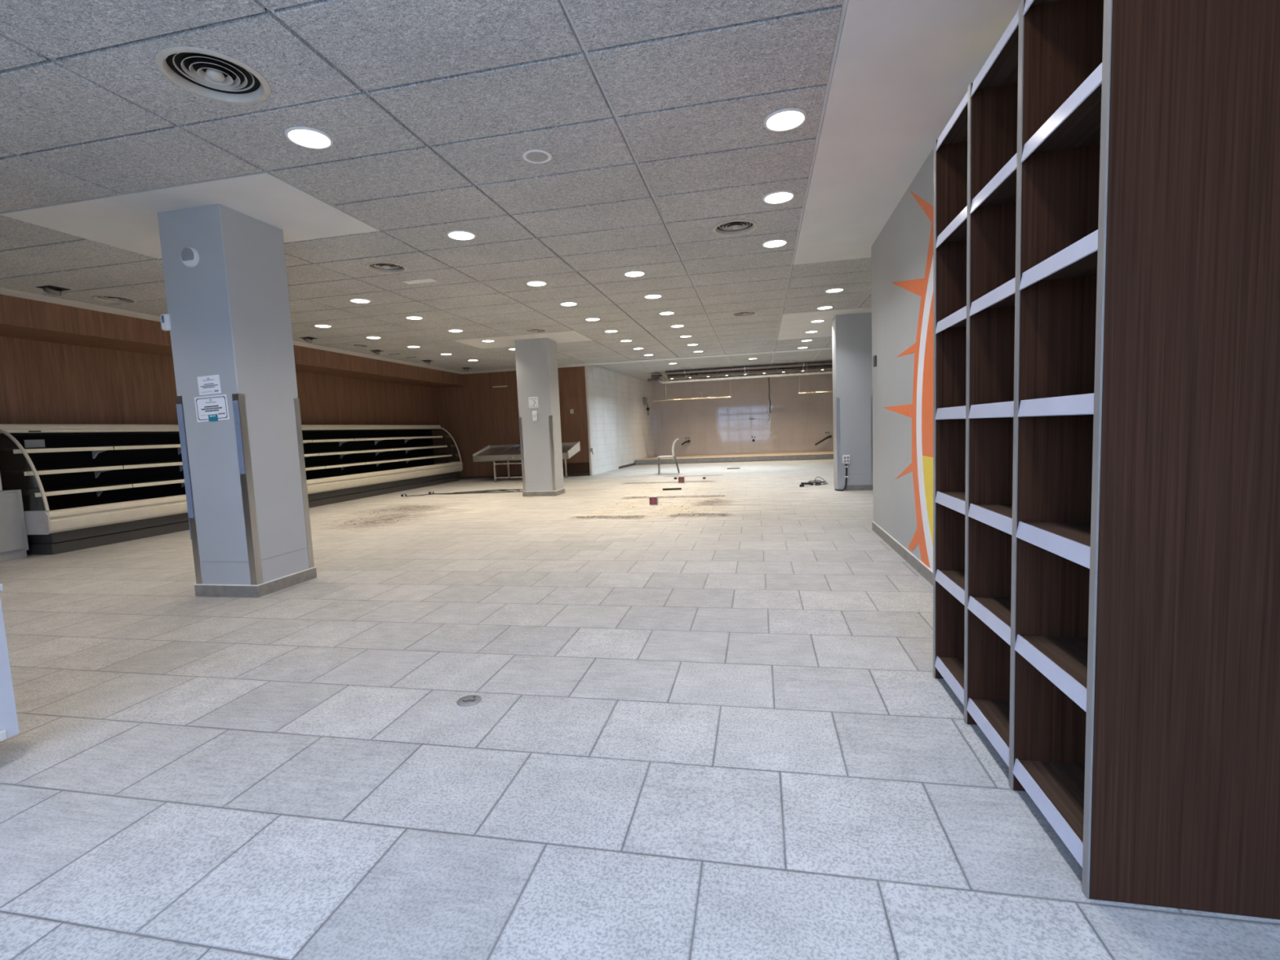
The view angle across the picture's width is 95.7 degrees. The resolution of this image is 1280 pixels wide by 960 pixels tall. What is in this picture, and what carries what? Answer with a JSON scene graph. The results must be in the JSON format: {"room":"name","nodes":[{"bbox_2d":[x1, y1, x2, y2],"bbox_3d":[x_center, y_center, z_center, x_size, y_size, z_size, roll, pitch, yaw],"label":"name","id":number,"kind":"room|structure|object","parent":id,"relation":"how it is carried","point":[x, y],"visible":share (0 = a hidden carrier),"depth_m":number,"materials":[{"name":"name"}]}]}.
{"room":"empty supermarket","nodes":[
{"label":"empty supermarket","id":0,"kind":"room"},
{"bbox_2d":[0,336,440,464],"bbox_3d":[-7.400,-0.845,8.724,0.200,3.118,16.200,-1,5,12],"label":"wall","id":1,"kind":"structure","parent":0,"point":[42,382],"depth_m":8.31,"materials":[{"name":"brown wood"}]},
{"bbox_2d":[0,293,463,387],"bbox_3d":[-6.956,-2.047,8.418,0.850,0.328,16.000,-1,5,12],"label":"trim","id":2,"kind":"structure","parent":1,"relation":"attached to","point":[20,317],"depth_m":7.69,"materials":[{"name":"brown wood"}]},
{"bbox_2d":[0,0,1021,374],"bbox_3d":[-1.461,-2.432,7.250,12.500,0.201,16.000,-1,5,12],"label":"ceiling","id":3,"kind":"structure","parent":0,"point":[650,116],"depth_m":3.62,"materials":[{"name":"grey tile"}]},
{"bbox_2d":[35,284,71,296],"bbox_3d":[-6.235,-2.013,6.160,0.190,0.112,0.190,-1,5,12],"label":"recessed light","id":4,"kind":"object","parent":3,"relation":"in","point":[52,290],"visible":0.99,"depth_m":6.12,"materials":[{"name":"black metal"}]},
{"bbox_2d":[91,295,137,303],"bbox_3d":[-6.084,-2.143,6.702,0.396,0.123,0.396,-1,5,12],"label":"ceiling vent","id":5,"kind":"object","parent":3,"relation":"in","point":[111,299],"visible":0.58,"depth_m":6.73,"materials":[{"name":"white metal"}]},
{"bbox_2d":[154,46,271,104],"bbox_3d":[-2.033,-1.984,2.765,0.450,0.140,0.450,-1,5,12],"label":"ceiling vent","id":6,"kind":"object","parent":3,"relation":"in","point":[210,74],"visible":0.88,"depth_m":2.77,"materials":[{"name":"metal"}]},
{"bbox_2d":[299,336,317,342],"bbox_3d":[-5.525,-2.340,9.654,0.190,0.112,0.190,-1,5,12],"label":"recessed light","id":7,"kind":"object","parent":3,"relation":"in","point":[309,340],"visible":0.95,"depth_m":9.61,"materials":[{"name":"metal"}]},
{"bbox_2d":[284,126,333,149],"bbox_3d":[-1.911,-1.977,3.350,0.248,0.013,0.248,-1,5,12],"label":"recessed light","id":8,"kind":"object","parent":3,"relation":"in","point":[307,137],"visible":1,"depth_m":3.34,"materials":[{"name":"white plastic"}]},
{"bbox_2d":[288,129,329,147],"bbox_3d":[-1.911,-1.978,3.350,0.212,0.008,0.212,-1,5,12],"label":"diffuser","id":9,"kind":"object","parent":8,"relation":"attached to","point":[304,138],"depth_m":3.34,"materials":[{"name":"white plastic"}]},
{"bbox_2d":[313,324,332,327],"bbox_3d":[-4.759,-2.313,8.694,0.248,0.013,0.248,-1,5,12],"label":"recessed light","id":10,"kind":"object","parent":3,"relation":"in","point":[316,325],"visible":1,"depth_m":8.67,"materials":[{"name":"white"}]},
{"bbox_2d":[345,344,368,347],"bbox_3d":[-5.200,-2.515,10.647,0.396,0.123,0.396,-1,5,12],"label":"ceiling vent","id":11,"kind":"object","parent":3,"relation":"in","point":[347,345],"visible":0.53,"depth_m":10.71,"materials":[{"name":"white metal"}]},
{"bbox_2d":[349,297,370,303],"bbox_3d":[-3.501,-2.242,7.244,0.248,0.013,0.248,-1,5,12],"label":"recessed light","id":12,"kind":"object","parent":3,"relation":"in","point":[360,300],"visible":1,"depth_m":7.23,"materials":[{"name":"white plastic"}]},
{"bbox_2d":[351,299,368,302],"bbox_3d":[-3.501,-2.243,7.244,0.212,0.008,0.212,-1,5,12],"label":"diffuser","id":13,"kind":"object","parent":12,"relation":"attached to","point":[352,300],"depth_m":7.25,"materials":[{"name":"white plastic"}]},
{"bbox_2d":[364,262,407,273],"bbox_3d":[-2.592,-2.221,5.914,0.396,0.123,0.396,-1,5,12],"label":"ceiling vent","id":14,"kind":"object","parent":3,"relation":"in","point":[380,267],"visible":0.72,"depth_m":5.95,"materials":[{"name":"white metal"}]},
{"bbox_2d":[404,315,423,319],"bbox_3d":[-3.267,-2.349,8.383,0.248,0.013,0.248,-1,5,12],"label":"recessed light","id":15,"kind":"object","parent":3,"relation":"in","point":[413,317],"visible":1,"depth_m":8.37,"materials":[{"name":"white"}]},
{"bbox_2d":[403,277,436,284],"bbox_3d":[-2.453,-2.217,6.459,0.350,0.015,0.120,-1,5,12],"label":"recessed light","id":16,"kind":"object","parent":3,"relation":"in","point":[424,280],"visible":1,"depth_m":6.43,"materials":[{"name":"white plastic"}]},
{"bbox_2d":[448,328,462,332],"bbox_3d":[-3.032,-2.455,9.522,0.248,0.013,0.248,-1,5,12],"label":"recessed light","id":17,"kind":"object","parent":3,"relation":"in","point":[451,330],"visible":1,"depth_m":9.51,"materials":[{"name":"white"}]},
{"bbox_2d":[446,230,475,240],"bbox_3d":[-1.560,-2.137,5.058,0.248,0.013,0.248,-1,5,12],"label":"recessed light","id":18,"kind":"object","parent":3,"relation":"in","point":[463,235],"visible":1,"depth_m":5.04,"materials":[{"name":"white plastic"}]},
{"bbox_2d":[448,231,474,239],"bbox_3d":[-1.560,-2.138,5.058,0.212,0.008,0.212,-1,5,12],"label":"diffuser","id":19,"kind":"object","parent":18,"relation":"attached to","point":[454,235],"depth_m":5.06,"materials":[{"name":"white plastic"}]},
{"bbox_2d":[523,328,546,333],"bbox_3d":[-1.781,-2.591,9.854,0.396,0.123,0.396,-1,5,12],"label":"ceiling vent","id":20,"kind":"object","parent":3,"relation":"in","point":[528,331],"visible":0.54,"depth_m":9.91,"materials":[{"name":"white metal"}]},
{"bbox_2d":[525,280,546,286],"bbox_3d":[-1.208,-2.297,6.767,0.248,0.013,0.248,-1,5,12],"label":"recessed light","id":21,"kind":"object","parent":3,"relation":"in","point":[533,283],"visible":1,"depth_m":6.76,"materials":[{"name":"white plastic"}]},
{"bbox_2d":[527,281,546,285],"bbox_3d":[-1.208,-2.298,6.767,0.212,0.008,0.212,-1,5,12],"label":"diffuser","id":22,"kind":"object","parent":21,"relation":"attached to","point":[530,283],"depth_m":6.77,"materials":[{"name":"white plastic"}]},
{"bbox_2d":[522,149,551,163],"bbox_3d":[-0.655,-2.058,3.690,0.184,0.007,0.184,-1,5,12],"label":"ceiling speaker","id":23,"kind":"object","parent":3,"relation":"attached to","point":[533,156],"visible":1,"depth_m":3.68,"materials":[{"name":"white plastic"}]},
{"bbox_2d":[525,151,548,161],"bbox_3d":[-0.655,-2.060,3.689,0.142,0.004,0.142,-1,5,12],"label":"grille","id":24,"kind":"object","parent":23,"relation":"attached to","point":[530,156],"depth_m":3.69,"materials":[{"name":"grey"}]},
{"bbox_2d":[560,302,577,306],"bbox_3d":[-0.973,-2.404,7.906,0.248,0.013,0.248,-1,5,12],"label":"recessed light","id":25,"kind":"object","parent":3,"relation":"in","point":[563,304],"visible":1,"depth_m":7.90,"materials":[{"name":"white plastic"}]},
{"bbox_2d":[560,302,576,306],"bbox_3d":[-0.973,-2.404,7.906,0.212,0.008,0.212,-1,5,12],"label":"diffuser","id":26,"kind":"object","parent":25,"relation":"attached to","point":[562,304],"depth_m":7.92,"materials":[{"name":"white"}]},
{"bbox_2d":[584,317,600,320],"bbox_3d":[-0.739,-2.510,9.045,0.248,0.013,0.248,-1,5,12],"label":"recessed light","id":27,"kind":"object","parent":3,"relation":"in","point":[588,318],"visible":1,"depth_m":9.03,"materials":[{"name":"white"}]},
{"bbox_2d":[623,270,645,276],"bbox_3d":[-0.061,-2.325,6.528,0.248,0.013,0.248,-1,5,12],"label":"recessed light","id":28,"kind":"object","parent":3,"relation":"in","point":[635,273],"visible":1,"depth_m":6.51,"materials":[{"name":"white plastic"}]},
{"bbox_2d":[625,271,644,276],"bbox_3d":[-0.061,-2.325,6.528,0.212,0.008,0.212,-1,5,12],"label":"diffuser","id":29,"kind":"object","parent":28,"relation":"attached to","point":[627,273],"depth_m":6.53,"materials":[{"name":"white plastic"}]},
{"bbox_2d":[644,293,662,298],"bbox_3d":[0.174,-2.431,7.667,0.248,0.013,0.248,-1,5,12],"label":"recessed light","id":30,"kind":"object","parent":3,"relation":"in","point":[651,295],"visible":1,"depth_m":7.65,"materials":[{"name":"white plastic"}]},
{"bbox_2d":[658,311,675,315],"bbox_3d":[0.408,-2.538,8.806,0.248,0.013,0.248,-1,5,12],"label":"recessed light","id":31,"kind":"object","parent":3,"relation":"in","point":[665,313],"visible":1,"depth_m":8.79,"materials":[{"name":"white"}]},
{"bbox_2d":[660,311,673,315],"bbox_3d":[0.408,-2.539,8.806,0.212,0.008,0.212,-1,5,12],"label":"diffuser","id":32,"kind":"object","parent":31,"relation":"attached to","point":[661,313],"depth_m":8.80,"materials":[{"name":"white"}]},
{"bbox_2d":[580,346,831,365],"bbox_3d":[2.243,-3.183,14.209,7.650,0.232,0.300,-1,5,12],"label":"trim","id":33,"kind":"structure","parent":3,"relation":"attached to","point":[825,348],"depth_m":14.29,"materials":[{"name":"white paint"}]},
{"bbox_2d":[712,219,757,235],"bbox_3d":[0.845,-2.300,5.157,0.396,0.123,0.396,-1,5,12],"label":"ceiling vent","id":34,"kind":"object","parent":3,"relation":"in","point":[735,227],"visible":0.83,"depth_m":5.19,"materials":[{"name":"white metal"}]},
{"bbox_2d":[731,311,756,316],"bbox_3d":[1.643,-2.672,9.131,0.396,0.123,0.396,-1,5,12],"label":"ceiling vent","id":35,"kind":"object","parent":3,"relation":"in","point":[744,313],"visible":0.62,"depth_m":9.19,"materials":[{"name":"white metal"}]},
{"bbox_2d":[761,239,787,248],"bbox_3d":[1.315,-2.307,5.648,0.248,0.013,0.248,-1,5,12],"label":"recessed light","id":36,"kind":"object","parent":3,"relation":"in","point":[772,243],"visible":1,"depth_m":5.64,"materials":[{"name":"white plastic"}]},
{"bbox_2d":[764,240,786,247],"bbox_3d":[1.315,-2.308,5.648,0.212,0.008,0.212,-1,5,12],"label":"diffuser","id":37,"kind":"object","parent":36,"relation":"attached to","point":[767,243],"depth_m":5.65,"materials":[{"name":"white plastic"}]},
{"bbox_2d":[762,190,795,204],"bbox_3d":[1.080,-2.200,4.509,0.248,0.013,0.248,-1,5,12],"label":"recessed light","id":38,"kind":"object","parent":3,"relation":"in","point":[782,196],"visible":1,"depth_m":4.50,"materials":[{"name":"white plastic"}]},
{"bbox_2d":[764,192,792,203],"bbox_3d":[1.080,-2.201,4.509,0.212,0.008,0.212,-1,5,12],"label":"diffuser","id":39,"kind":"object","parent":38,"relation":"attached to","point":[771,197],"depth_m":4.51,"materials":[{"name":"white plastic"}]},
{"bbox_2d":[763,107,807,131],"bbox_3d":[0.845,-2.094,3.370,0.248,0.013,0.248,-1,5,12],"label":"recessed light","id":40,"kind":"object","parent":3,"relation":"in","point":[789,118],"visible":1,"depth_m":3.36,"materials":[{"name":"white plastic"}]},
{"bbox_2d":[766,111,804,129],"bbox_3d":[0.845,-2.095,3.370,0.212,0.008,0.212,-1,5,12],"label":"diffuser","id":41,"kind":"object","parent":40,"relation":"attached to","point":[777,120],"depth_m":3.36,"materials":[{"name":"white plastic"}]},
{"bbox_2d":[816,305,833,309],"bbox_3d":[2.840,-2.647,8.894,0.248,0.013,0.248,-1,5,12],"label":"recessed light","id":42,"kind":"object","parent":3,"relation":"in","point":[828,307],"visible":1,"depth_m":8.87,"materials":[{"name":"white"}]},
{"bbox_2d":[825,288,844,293],"bbox_3d":[2.606,-2.540,7.755,0.248,0.013,0.248,-1,5,12],"label":"recessed light","id":43,"kind":"object","parent":3,"relation":"in","point":[832,290],"visible":1,"depth_m":7.74,"materials":[{"name":"white plastic"}]},
{"bbox_2d":[826,288,842,292],"bbox_3d":[2.606,-2.541,7.755,0.212,0.008,0.212,-1,5,12],"label":"diffuser","id":44,"kind":"object","parent":43,"relation":"attached to","point":[828,290],"depth_m":7.75,"materials":[{"name":"white"}]},
{"bbox_2d":[435,366,589,476],"bbox_3d":[-3.527,-1.629,16.055,4.430,3.118,0.200,-1,5,12],"label":"wall","id":45,"kind":"structure","parent":0,"point":[477,415],"depth_m":16.06,"materials":[{"name":"brown wood"}]},
{"bbox_2d":[458,472,590,479],"bbox_3d":[-3.485,-0.102,16.081,4.430,0.070,0.012,-1,5,12],"label":"baseboard","id":46,"kind":"structure","parent":45,"relation":"attached to","point":[588,473],"depth_m":16.15,"materials":[{"name":"brown wood"}]},
{"bbox_2d":[562,462,590,473],"bbox_3d":[-2.049,-0.316,15.766,1.480,0.290,0.010,-1,5,12],"label":"trim","id":47,"kind":"structure","parent":45,"relation":"attached to","point":[572,468],"depth_m":15.69,"materials":[{"name":"brown wood"}]},
{"bbox_2d":[586,364,653,475],"bbox_3d":[-0.562,-2.019,18.904,0.269,3.165,7.016,-1,5,16],"label":"wall","id":48,"kind":"structure","parent":0,"point":[622,425],"depth_m":17.97,"materials":[{"name":"white tile"}]},
{"bbox_2d":[584,365,593,475],"bbox_3d":[-1.362,-1.581,15.604,0.050,2.918,0.220,-1,5,12],"label":"trim","id":49,"kind":"structure","parent":48,"relation":"attached to","point":[586,368],"depth_m":15.53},
{"bbox_2d":[643,397,649,410],"bbox_3d":[0.237,-2.675,21.066,0.119,0.640,0.484,-1,5,17],"label":"meter box","id":50,"kind":"object","parent":48,"relation":"attached to","point":[645,399],"visible":1,"depth_m":20.83,"materials":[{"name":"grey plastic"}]},
{"bbox_2d":[635,453,833,464],"bbox_3d":[3.437,-0.688,18.898,7.340,0.145,0.030,-1,5,12],"label":"trim","id":51,"kind":"structure","parent":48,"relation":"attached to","point":[822,455],"depth_m":18.93,"materials":[{"name":"beige wood"}]},
{"bbox_2d":[0,458,1279,959],"bbox_3d":[-0.620,0.304,10.973,12.500,0.128,23.100,-1,5,12],"label":"floor","id":52,"kind":"structure","parent":0,"point":[732,734],"depth_m":2.10,"materials":[{"name":"tile"}]},
{"bbox_2d":[0,583,19,741],"bbox_3d":[-2.786,0.782,1.737,0.642,0.680,1.066,-1,5,12],"label":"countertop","id":53,"kind":"structure","parent":52,"relation":"on","point":[9,726],"depth_m":2.17,"materials":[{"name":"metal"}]},
{"bbox_2d":[0,489,28,561],"bbox_3d":[-7.439,0.559,6.080,0.615,0.775,1.270,-1,5,12],"label":"base cabinet","id":54,"kind":"object","parent":52,"relation":"on","point":[14,544],"visible":0.98,"depth_m":6.52,"materials":[{"name":"white metal"}]},
{"bbox_2d":[0,424,462,555],"bbox_3d":[-6.251,-0.312,11.254,0.932,1.535,9.440,-1,5,12],"label":"display","id":55,"kind":"object","parent":52,"relation":"on","point":[82,486],"visible":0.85,"depth_m":7.97,"materials":[{"name":"beige metal"}]},
{"bbox_2d":[0,445,100,451],"bbox_3d":[-7.290,-0.393,7.221,0.355,0.045,1.058,-1,5,12],"label":"shelf","id":56,"kind":"object","parent":55,"relation":"attached to","point":[2,448],"depth_m":7.15,"materials":[{"name":"beige metal"}]},
{"bbox_2d":[0,465,115,473],"bbox_3d":[-7.221,-0.136,7.231,0.475,0.045,1.058,-1,5,12],"label":"shelf","id":57,"kind":"object","parent":55,"relation":"attached to","point":[40,468],"depth_m":7.14,"materials":[{"name":"beige metal"}]},
{"bbox_2d":[21,483,128,495],"bbox_3d":[-7.152,0.112,7.240,0.595,0.045,1.058,-1,5,12],"label":"shelf","id":58,"kind":"object","parent":55,"relation":"attached to","point":[64,488],"depth_m":7.23,"materials":[{"name":"beige metal"}]},
{"bbox_2d":[97,460,182,466],"bbox_3d":[-6.996,-0.238,8.324,0.475,0.045,1.159,-1,5,12],"label":"shelf","id":59,"kind":"object","parent":55,"relation":"attached to","point":[122,463],"depth_m":8.17,"materials":[{"name":"beige metal"}]},
{"bbox_2d":[100,443,180,448],"bbox_3d":[-7.065,-0.495,8.314,0.355,0.045,1.159,-1,5,12],"label":"shelf","id":60,"kind":"object","parent":55,"relation":"attached to","point":[113,445],"depth_m":8.18,"materials":[{"name":"beige metal"}]},
{"bbox_2d":[100,475,184,485],"bbox_3d":[-6.927,0.009,8.333,0.595,0.045,1.159,-1,5,12],"label":"shelf","id":61,"kind":"object","parent":55,"relation":"attached to","point":[150,480],"depth_m":8.15,"materials":[{"name":"beige metal"}]},
{"bbox_2d":[302,438,350,439],"bbox_3d":[-6.360,-0.816,11.741,0.355,0.045,1.159,-1,5,12],"label":"shelf","id":62,"kind":"object","parent":55,"relation":"attached to","point":[303,438],"depth_m":11.75,"materials":[{"name":"beige metal"}]},
{"bbox_2d":[304,450,355,453],"bbox_3d":[-6.290,-0.559,11.751,0.475,0.045,1.159,-1,5,12],"label":"shelf","id":63,"kind":"object","parent":55,"relation":"attached to","point":[305,451],"depth_m":11.76,"materials":[{"name":"beige metal"}]},
{"bbox_2d":[305,462,355,466],"bbox_3d":[-6.221,-0.311,11.759,0.595,0.045,1.159,-1,5,12],"label":"shelf","id":64,"kind":"object","parent":55,"relation":"attached to","point":[312,464],"depth_m":11.76,"materials":[{"name":"beige metal"}]},
{"bbox_2d":[350,437,377,439],"bbox_3d":[-6.125,-0.923,12.883,0.355,0.045,1.159,-1,5,12],"label":"shelf","id":65,"kind":"object","parent":55,"relation":"attached to","point":[353,438],"depth_m":12.76,"materials":[{"name":"beige metal"}]},
{"bbox_2d":[346,448,382,450],"bbox_3d":[-6.055,-0.666,12.893,0.475,0.045,1.159,-1,5,12],"label":"shelf","id":66,"kind":"object","parent":55,"relation":"attached to","point":[347,449],"depth_m":12.88,"materials":[{"name":"beige metal"}]},
{"bbox_2d":[347,458,391,462],"bbox_3d":[-5.986,-0.418,12.902,0.595,0.045,1.159,-1,5,12],"label":"shelf","id":67,"kind":"object","parent":55,"relation":"attached to","point":[349,460],"depth_m":12.89,"materials":[{"name":"beige metal"}]},
{"bbox_2d":[377,456,420,459],"bbox_3d":[-5.751,-0.525,14.044,0.595,0.045,1.159,-1,5,12],"label":"shelf","id":68,"kind":"object","parent":55,"relation":"attached to","point":[379,457],"depth_m":13.90,"materials":[{"name":"beige metal"}]},
{"bbox_2d":[380,446,417,449],"bbox_3d":[-5.820,-0.773,14.035,0.475,0.045,1.159,-1,5,12],"label":"shelf","id":69,"kind":"object","parent":55,"relation":"attached to","point":[381,447],"depth_m":13.98,"materials":[{"name":"beige metal"}]},
{"bbox_2d":[414,444,439,447],"bbox_3d":[-5.583,-0.880,15.183,0.475,0.045,1.172,-1,5,12],"label":"shelf","id":70,"kind":"object","parent":55,"relation":"attached to","point":[415,446],"depth_m":15.14,"materials":[{"name":"beige metal"}]},
{"bbox_2d":[413,454,444,457],"bbox_3d":[-5.514,-0.633,15.192,0.595,0.045,1.172,-1,5,12],"label":"shelf","id":71,"kind":"object","parent":55,"relation":"attached to","point":[414,455],"depth_m":14.98,"materials":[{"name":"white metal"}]},
{"bbox_2d":[157,204,316,597],"bbox_3d":[-3.211,-0.576,4.667,0.586,2.924,0.606,-1,5,12],"label":"pillar","id":72,"kind":"structure","parent":52,"relation":"on","point":[229,313],"depth_m":4.45,"materials":[{"name":"grey paint"}]},
{"bbox_2d":[160,313,171,330],"bbox_3d":[-3.588,-1.194,4.386,0.070,0.123,0.048,-1,5,12],"label":"sensor","id":73,"kind":"object","parent":72,"relation":"attached to","point":[165,318],"visible":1,"depth_m":4.37,"materials":[{"name":"white plastic"}]},
{"bbox_2d":[180,246,199,266],"bbox_3d":[-3.330,-1.649,4.278,0.144,0.144,0.031,-1,5,12],"label":"fire alarm","id":74,"kind":"object","parent":72,"relation":"attached to","point":[189,255],"visible":1,"depth_m":4.26,"materials":[{"name":"white plastic"}]},
{"bbox_2d":[181,247,194,261],"bbox_3d":[-3.333,-1.664,4.265,0.110,0.092,0.007,-1,5,12],"label":"grille","id":75,"kind":"object","parent":74,"relation":"attached to","point":[187,253],"depth_m":4.26,"materials":[{"name":"grey plastic"}]},
{"bbox_2d":[197,374,221,395],"bbox_3d":[-3.246,-0.716,4.363,0.202,0.144,0.002,-1,5,12],"label":"paper notice","id":76,"kind":"object","parent":72,"relation":"attached to","point":[208,384],"visible":1,"depth_m":4.36,"materials":[{"name":"white paper"}]},
{"bbox_2d":[194,394,229,422],"bbox_3d":[-3.238,-0.542,4.376,0.298,0.197,0.005,-1,5,12],"label":"framed notice","id":77,"kind":"object","parent":72,"relation":"attached to","point":[215,407],"visible":1,"depth_m":4.38,"materials":[{"name":"white paper"}]},
{"bbox_2d":[400,488,523,497],"bbox_3d":[-3.610,0.249,12.134,2.614,0.050,0.533,-2,5,1],"label":"loose cable","id":78,"kind":"object","parent":52,"relation":"on","point":[502,491],"visible":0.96,"depth_m":12.10,"materials":[{"name":"black rubber"}]},
{"bbox_2d":[472,441,580,482],"bbox_3d":[-2.914,-0.470,15.013,2.564,0.935,0.978,-1,5,12],"label":"table","id":79,"kind":"object","parent":52,"relation":"on","point":[507,453],"depth_m":14.78,"materials":[{"name":"silver metal"}]},
{"bbox_2d":[472,441,580,462],"bbox_3d":[-2.924,-0.734,14.995,2.564,0.405,0.970,-1,5,12],"label":"tray","id":80,"kind":"object","parent":79,"relation":"on","point":[507,453],"depth_m":14.80,"materials":[{"name":"metal"}]},
{"bbox_2d":[354,480,724,524],"bbox_3d":[-1.258,0.328,10.304,5.739,0.007,5.683,-1,5,12],"label":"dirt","id":81,"kind":"structure","parent":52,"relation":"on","point":[690,481],"depth_m":8.61,"materials":[{"name":"brown soil"}]},
{"bbox_2d":[514,337,564,496],"bbox_3d":[-1.907,-1.173,11.048,0.666,2.924,0.526,-1,5,12],"label":"pillar","id":82,"kind":"structure","parent":52,"relation":"on","point":[536,360],"depth_m":10.83,"materials":[{"name":"grey paint"}]},
{"bbox_2d":[528,396,538,408],"bbox_3d":[-1.985,-1.447,10.780,0.189,0.204,0.006,-1,5,12],"label":"paper notice","id":83,"kind":"object","parent":82,"relation":"attached to","point":[533,401],"visible":1,"depth_m":10.78,"materials":[{"name":"white paper"}]},
{"bbox_2d":[532,411,537,421],"bbox_3d":[-1.958,-1.192,10.780,0.090,0.180,0.041,-1,5,12],"label":"box","id":84,"kind":"object","parent":82,"relation":"attached to","point":[534,413],"visible":1,"depth_m":10.77,"materials":[{"name":"white plastic"}]},
{"bbox_2d":[648,495,658,505],"bbox_3d":[0.213,0.317,8.937,0.125,0.137,0.099,-1,5,12],"label":"box","id":85,"kind":"object","parent":52,"relation":"on","point":[653,500],"visible":1,"depth_m":8.89,"materials":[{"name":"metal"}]},
{"bbox_2d":[657,438,679,474],"bbox_3d":[0.761,-0.619,15.148,0.586,0.908,0.424,-2,5,6],"label":"chair","id":86,"kind":"object","parent":52,"relation":"on","point":[675,441],"visible":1,"depth_m":14.97,"materials":[{"name":"grey plastic"}]},
{"bbox_2d":[678,475,684,483],"bbox_3d":[0.889,-0.009,12.417,0.130,0.142,0.099,-1,5,12],"label":"box","id":87,"kind":"object","parent":52,"relation":"on","point":[681,478],"visible":1,"depth_m":12.37,"materials":[{"name":"metal"}]},
{"bbox_2d":[635,449,833,465],"bbox_3d":[3.702,-0.803,20.232,7.360,0.165,2.700,-1,5,12],"label":"platform","id":88,"kind":"object","parent":52,"relation":"on","point":[830,451],"visible":0.43,"depth_m":19.90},
{"bbox_2d":[799,476,827,486],"bbox_3d":[3.310,0.011,10.909,0.402,0.154,0.889,1,6,31],"label":"cable coil","id":89,"kind":"object","parent":52,"relation":"on","point":[815,482],"visible":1,"depth_m":10.81,"materials":[{"name":"grey plastic"}]},
{"bbox_2d":[831,312,872,490],"bbox_3d":[3.634,-1.304,9.863,0.611,2.924,0.504,-1,5,12],"label":"pillar","id":90,"kind":"structure","parent":52,"relation":"on","point":[851,334],"depth_m":9.64,"materials":[{"name":"grey paint"}]},
{"bbox_2d":[834,463,848,490],"bbox_3d":[3.396,-0.045,9.766,0.215,0.457,0.102,-1,5,12],"label":"conduit","id":91,"kind":"object","parent":90,"relation":"attached to","point":[846,466],"visible":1,"depth_m":9.74,"materials":[{"name":"rubber"}]},
{"bbox_2d":[842,454,849,463],"bbox_3d":[3.462,-0.345,9.716,0.117,0.145,0.053,-1,5,12],"label":"box","id":92,"kind":"object","parent":90,"relation":"attached to","point":[846,458],"visible":1,"depth_m":9.69,"materials":[{"name":"white plastic"}]},
{"bbox_2d":[933,0,1279,919],"bbox_3d":[1.330,-0.208,1.847,0.390,2.291,1.253,-1,5,12],"label":"shelf unit","id":93,"kind":"object","parent":52,"relation":"on","point":[1106,259],"visible":1,"depth_m":1.31,"materials":[{"name":"brown wood"}]},
{"bbox_2d":[597,349,832,382],"bbox_3d":[2.984,-3.573,17.934,8.100,0.200,7.364,-1,5,12],"label":"ceiling","id":94,"kind":"structure","parent":0,"point":[643,371],"depth_m":16.26,"materials":[{"name":"white paint"}]},
{"bbox_2d":[653,374,731,401],"bbox_3d":[1.757,-3.169,19.847,2.700,0.827,0.042,-1,5,12],"label":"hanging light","id":95,"kind":"object","parent":94,"relation":"hanging from","point":[701,397],"visible":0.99,"depth_m":19.86,"materials":[{"name":"metal"}]},
{"bbox_2d":[647,365,832,383],"bbox_3d":[3.460,-3.282,17.761,6.610,0.390,0.765,-1,5,12],"label":"pipe","id":96,"kind":"object","parent":94,"relation":"hanging from","point":[660,378],"visible":0.94,"depth_m":17.50,"materials":[{"name":"silver metal"}]},
{"bbox_2d":[665,360,832,374],"bbox_3d":[3.680,-3.364,17.156,5.930,0.146,0.126,-1,5,12],"label":"duct","id":97,"kind":"object","parent":94,"relation":"hanging from","point":[821,362],"visible":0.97,"depth_m":17.20,"materials":[{"name":"silver metal"}]},
{"bbox_2d":[666,364,832,378],"bbox_3d":[3.760,-3.354,17.541,5.930,0.238,0.140,-1,5,12],"label":"duct","id":98,"kind":"object","parent":94,"relation":"hanging from","point":[821,366],"visible":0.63,"depth_m":17.59,"materials":[{"name":"silver metal"}]},
{"bbox_2d":[768,377,770,421],"bbox_3d":[4.096,-2.710,18.392,0.106,1.689,0.057,-1,5,12],"label":"hanging cable","id":99,"kind":"object","parent":94,"relation":"hanging from","point":[768,377],"visible":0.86,"depth_m":18.37,"materials":[{"name":"grey plastic"}]},
{"bbox_2d":[798,370,832,394],"bbox_3d":[6.014,-3.271,18.960,1.600,0.827,0.042,-1,5,12],"label":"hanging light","id":100,"kind":"object","parent":94,"relation":"hanging from","point":[799,393],"visible":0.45,"depth_m":19.07,"materials":[{"name":"metal"}]},
{"bbox_2d":[651,373,833,455],"bbox_3d":[3.912,-2.428,21.523,7.800,3.165,0.200,-1,5,12],"label":"wall","id":101,"kind":"structure","parent":0,"point":[797,422],"depth_m":21.44,"materials":[{"name":"beige paint"}]},
{"bbox_2d":[871,147,933,570],"bbox_3d":[1.782,-0.686,2.363,0.242,3.118,7.450,-1,5,12],"label":"wall","id":102,"kind":"structure","parent":0,"point":[902,254],"depth_m":4.62,"materials":[{"name":"white paint"}]},
{"bbox_2d":[871,520,933,585],"bbox_3d":[2.096,0.655,4.330,0.012,0.088,3.730,-1,5,12],"label":"baseboard","id":103,"kind":"structure","parent":102,"relation":"attached to","point":[917,566],"depth_m":4.74,"materials":[{"name":"beige tile"}]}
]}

